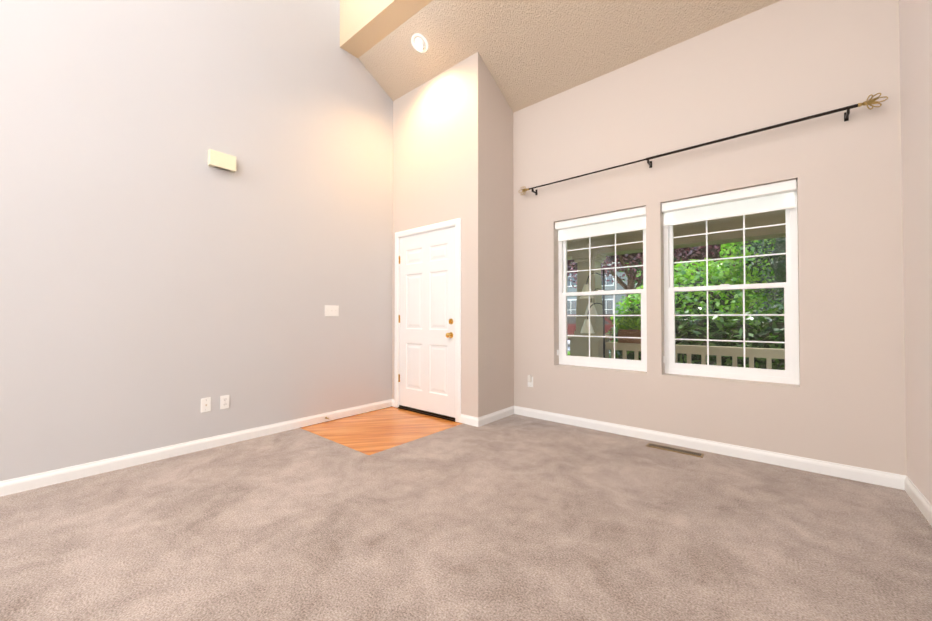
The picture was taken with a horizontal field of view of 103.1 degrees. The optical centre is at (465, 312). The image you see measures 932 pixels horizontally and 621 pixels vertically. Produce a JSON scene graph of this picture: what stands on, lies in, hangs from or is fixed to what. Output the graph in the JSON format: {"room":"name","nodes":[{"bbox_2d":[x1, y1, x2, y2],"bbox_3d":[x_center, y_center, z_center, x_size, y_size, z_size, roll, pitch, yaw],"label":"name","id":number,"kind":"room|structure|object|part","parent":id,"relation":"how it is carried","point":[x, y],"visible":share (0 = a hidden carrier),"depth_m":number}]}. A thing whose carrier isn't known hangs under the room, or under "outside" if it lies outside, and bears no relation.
{"room":"living room","nodes":[
{"label":"living room","id":0,"kind":"room"},
{"bbox_2d":[0,0,392,480],"bbox_3d":[-3.002,-1.679,2.272,0.200,5.600,8.000,-1,-1,40],"label":"wall","id":1,"kind":"structure","parent":0,"point":[160,278],"depth_m":2.97},
{"bbox_2d":[0,399,393,496],"bbox_3d":[-3.117,1.071,1.897,0.052,0.090,6.940,-1,-1,40],"label":"baseboard","id":2,"kind":"structure","parent":1,"relation":"attached to","point":[28,482],"depth_m":2.86},
{"bbox_2d":[201,397,210,412],"bbox_3d":[-2.159,0.768,3.076,0.015,0.115,0.070,-1,-1,40],"label":"electrical outlet","id":3,"kind":"object","parent":1,"relation":"attached to","point":[205,404],"visible":1,"depth_m":3.08},
{"bbox_2d":[208,149,235,171],"bbox_3d":[-2.084,-1.295,3.167,0.050,0.132,0.200,-1,-1,40],"label":"door chime","id":4,"kind":"object","parent":1,"relation":"attached to","point":[221,160],"visible":1,"depth_m":3.14},
{"bbox_2d":[220,395,228,408],"bbox_3d":[-2.074,0.770,3.184,0.008,0.115,0.070,-1,-1,40],"label":"electrical outlet","id":5,"kind":"object","parent":1,"relation":"attached to","point":[224,401],"visible":1,"depth_m":3.18},
{"bbox_2d":[325,305,338,315],"bbox_3d":[-1.432,-0.019,3.957,0.016,0.116,0.164,-1,-1,40],"label":"light switch","id":6,"kind":"object","parent":1,"relation":"attached to","point":[331,310],"visible":1,"depth_m":3.96},
{"bbox_2d":[301,407,462,454],"bbox_3d":[-0.795,1.207,3.806,1.165,0.114,1.310,-1,-1,40],"label":"floor","id":7,"kind":"structure","parent":0,"point":[373,432],"depth_m":3.67},
{"bbox_2d":[340,0,432,57],"bbox_3d":[0.327,-3.703,2.797,4.675,1.537,0.230,-1,-1,40],"label":"wall","id":8,"kind":"structure","parent":0,"point":[366,26],"depth_m":3.82},
{"bbox_2d":[392,52,486,416],"bbox_3d":[-0.350,-0.899,4.228,1.348,4.098,0.140,-1,-1,40],"label":"wall","id":9,"kind":"structure","parent":0,"point":[439,148],"depth_m":3.94},
{"bbox_2d":[398,227,454,417],"bbox_3d":[-0.476,0.113,4.212,0.932,2.050,0.119,-1,-1,40],"label":"entry door","id":10,"kind":"structure","parent":9,"relation":"in","point":[426,344],"depth_m":4.19},
{"bbox_3d":[-0.502,0.070,4.206,0.898,1.536,0.076,-1,-1,40],"label":"entry door hardware","id":11,"kind":"part","parent":10,"relation":"part of"},
{"bbox_2d":[398,405,454,421],"bbox_3d":[-0.443,1.135,4.222,0.918,0.038,0.082,-1,-1,40],"label":"entry door sill sweep","id":12,"kind":"object","parent":10,"relation":"attached to","point":[445,417],"visible":0.82,"depth_m":4.17},
{"bbox_2d":[394,218,460,422],"bbox_3d":[-0.423,0.081,4.262,1.070,2.140,0.158,-1,-1,40],"label":"door frame","id":13,"kind":"structure","parent":9,"relation":"attached to","point":[456,223],"depth_m":3.92},
{"bbox_2d":[0,414,931,620],"bbox_3d":[-1.285,1.160,0.795,4.275,0.120,7.600,-1,-1,40],"label":"floor carpet","id":14,"kind":"object","parent":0,"point":[514,517],"visible":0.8,"depth_m":1.83},
{"bbox_2d":[646,443,703,457],"bbox_3d":[1.712,1.129,3.046,0.410,0.007,0.090,-1,-1,40],"label":"floor air vent","id":15,"kind":"object","parent":14,"relation":"on","point":[696,454],"visible":1,"depth_m":3.02},
{"bbox_2d":[486,66,513,413],"bbox_3d":[0.325,-0.901,4.094,0.140,4.098,0.520,-1,-1,40],"label":"wall","id":16,"kind":"structure","parent":0,"point":[499,267],"depth_m":4.03},
{"bbox_2d":[476,406,515,426],"bbox_3d":[0.321,1.101,3.941,0.014,0.090,0.634,-1,-1,40],"label":"baseboard","id":17,"kind":"structure","parent":16,"relation":"attached to","point":[483,420],"depth_m":3.92},
{"bbox_2d":[358,0,780,112],"bbox_3d":[0.776,-2.773,3.321,4.675,0.908,1.170,-1,-1,40],"label":"ceiling","id":18,"kind":"structure","parent":0,"point":[531,52],"depth_m":3.51},
{"bbox_2d":[411,33,428,52],"bbox_3d":[-0.487,-2.799,3.864,0.194,0.071,0.194,-1,-29,40],"label":"recessed light","id":19,"kind":"object","parent":18,"relation":"in","point":[418,44],"visible":1,"depth_m":3.85},
{"bbox_2d":[513,0,906,475],"bbox_3d":[1.215,-0.758,3.817,4.275,3.805,0.200,-1,-1,40],"label":"wall","id":20,"kind":"structure","parent":0,"point":[844,401],"depth_m":2.83},
{"bbox_2d":[528,375,532,386],"bbox_3d":[0.701,0.754,4.072,0.070,0.132,0.031,-1,-1,40],"label":"electrical outlet","id":21,"kind":"object","parent":20,"relation":"attached to","point":[530,380],"visible":0.98,"depth_m":4.06},
{"bbox_2d":[558,229,646,371],"bbox_3d":[1.377,-0.207,3.746,0.909,1.520,0.081,-1,-1,40],"label":"window","id":22,"kind":"structure","parent":20,"relation":"in","point":[610,363],"depth_m":3.75},
{"bbox_2d":[555,206,645,354],"bbox_3d":[1.315,-0.257,3.674,0.902,1.417,0.076,-1,-1,40],"label":"roller blind","id":23,"kind":"object","parent":22,"relation":"attached to","point":[628,220],"visible":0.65,"depth_m":3.65},
{"bbox_2d":[518,93,887,194],"bbox_3d":[1.657,-1.351,3.262,2.745,0.104,0.098,-1,-1,40],"label":"curtain rod","id":24,"kind":"object","parent":20,"relation":"attached to","point":[867,102],"visible":1,"depth_m":2.79},
{"bbox_2d":[516,406,899,488],"bbox_3d":[1.651,1.091,3.286,2.894,0.090,0.014,-1,-1,40],"label":"baseboard","id":25,"kind":"structure","parent":20,"relation":"attached to","point":[887,479],"depth_m":2.90},
{"bbox_2d":[663,190,799,384],"bbox_3d":[2.163,-0.217,3.089,0.904,1.520,0.081,-1,-1,40],"label":"window","id":26,"kind":"structure","parent":20,"relation":"in","point":[789,374],"depth_m":3.00},
{"bbox_2d":[662,179,796,362],"bbox_3d":[2.101,-0.266,3.017,0.897,1.417,0.076,-1,-1,40],"label":"roller blind","id":27,"kind":"object","parent":26,"relation":"attached to","point":[761,198],"visible":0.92,"depth_m":2.98},
{"bbox_2d":[899,0,931,504],"bbox_3d":[0.432,-1.721,-0.597,0.200,5.600,8.000,-1,-1,40],"label":"wall","id":28,"kind":"structure","parent":0,"point":[915,26],"depth_m":2.12},
{"bbox_2d":[900,475,931,525],"bbox_3d":[0.349,1.034,-0.569,0.014,0.090,7.600,-1,-1,40],"label":"baseboard","id":29,"kind":"structure","parent":28,"relation":"attached to","point":[906,484],"depth_m":2.14},
{"label":"outside","id":30,"kind":"structure","parent":0,"visible":0},
{"bbox_2d":[567,340,609,352],"bbox_3d":[8.808,1.757,16.202,120.000,0.340,7.000,-1,-1,40],"label":"street","id":31,"kind":"structure","parent":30,"point":[568,346],"depth_m":17.52},
{"bbox_2d":[567,314,615,340],"bbox_3d":[5.468,0.851,17.833,4.500,1.520,1.800,-1,-1,40],"label":"car","id":32,"kind":"object","parent":31,"relation":"on","point":[571,326],"depth_m":17.08},
{"bbox_3d":[24.517,2.045,35.001,120.000,0.320,42.000,-1,-1,40],"label":"ground","id":33,"kind":"structure","parent":30,"visible":0},
{"bbox_2d":[567,260,636,316],"bbox_3d":[11.158,-2.363,33.816,13.000,8.500,9.950,-1,-1,40],"label":"house","id":34,"kind":"structure","parent":33,"relation":"on","point":[571,301],"depth_m":29.18},
{"bbox_2d":[702,256,783,327],"bbox_3d":[22.696,-2.486,25.479,11.400,8.500,9.950,-1,-1,40],"label":"house","id":35,"kind":"structure","parent":33,"relation":"on","point":[742,300],"depth_m":23.07},
{"bbox_3d":[3.101,1.676,9.373,120.000,0.300,10.800,-1,-1,40],"label":"lawn","id":36,"kind":"structure","parent":30,"visible":0},
{"bbox_2d":[567,242,741,305],"bbox_3d":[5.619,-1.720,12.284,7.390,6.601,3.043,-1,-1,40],"label":"tree","id":37,"kind":"object","parent":36,"relation":"on","point":[636,259],"depth_m":11.96},
{"bbox_2d":[606,299,784,369],"bbox_3d":[4.306,0.657,4.569,5.253,1.729,1.078,-1,-1,40],"label":"bush","id":38,"kind":"object","parent":36,"relation":"on","point":[773,330],"depth_m":4.97},
{"bbox_2d":[610,238,782,326],"bbox_3d":[5.449,-0.732,8.410,4.120,4.511,2.144,-1,-1,40],"label":"maple tree","id":39,"kind":"object","parent":36,"relation":"on","point":[687,303],"depth_m":7.84},
{"bbox_2d":[745,237,785,324],"bbox_3d":[5.304,-1.181,5.728,1.732,5.674,1.631,-1,-1,40],"label":"conifer tree","id":40,"kind":"object","parent":36,"relation":"on","point":[779,277],"depth_m":5.86},
{"bbox_3d":[2.173,1.352,4.367,10.000,0.200,1.920,-1,-1,40],"label":"porch floor","id":41,"kind":"structure","parent":36,"relation":"on","visible":0},
{"bbox_2d":[567,253,611,357],"bbox_3d":[1.821,0.218,5.460,0.490,2.100,0.490,-1,-1,40],"label":"porch column","id":42,"kind":"structure","parent":41,"relation":"on","point":[594,346],"depth_m":5.36},
{"bbox_2d":[567,209,785,259],"bbox_3d":[2.558,-1.065,4.863,10.000,0.450,0.280,-1,-1,40],"label":"beam","id":43,"kind":"structure","parent":42,"relation":"on","point":[699,228],"depth_m":4.47},
{"bbox_2d":[580,269,604,357],"bbox_3d":[1.636,0.356,4.591,0.413,1.800,0.353,-1,-1,40],"label":"lamp","id":44,"kind":"object","parent":41,"relation":"on","point":[586,325],"depth_m":4.57},
{"bbox_2d":[605,342,784,368],"bbox_3d":[3.283,0.828,4.229,3.330,0.845,0.110,-1,-1,40],"label":"porch railing","id":45,"kind":"object","parent":41,"relation":"on","point":[692,349],"depth_m":4.43},
{"bbox_2d":[615,309,640,343],"bbox_3d":[2.377,0.180,5.000,0.716,0.468,0.379,-1,-1,40],"label":"planter","id":46,"kind":"object","parent":45,"relation":"on","point":[631,327],"depth_m":5.01},
{"bbox_3d":[11.883,-1.708,22.118,41.430,6.844,1.640,-1,-1,40],"label":"trunks","id":47,"kind":"object","parent":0,"visible":0},
{"bbox_2d":[631,257,698,285],"bbox_3d":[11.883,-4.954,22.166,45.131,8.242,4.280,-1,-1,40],"label":"tree","id":48,"kind":"object","parent":47,"relation":"attached to","point":[639,269],"depth_m":21.73}
]}

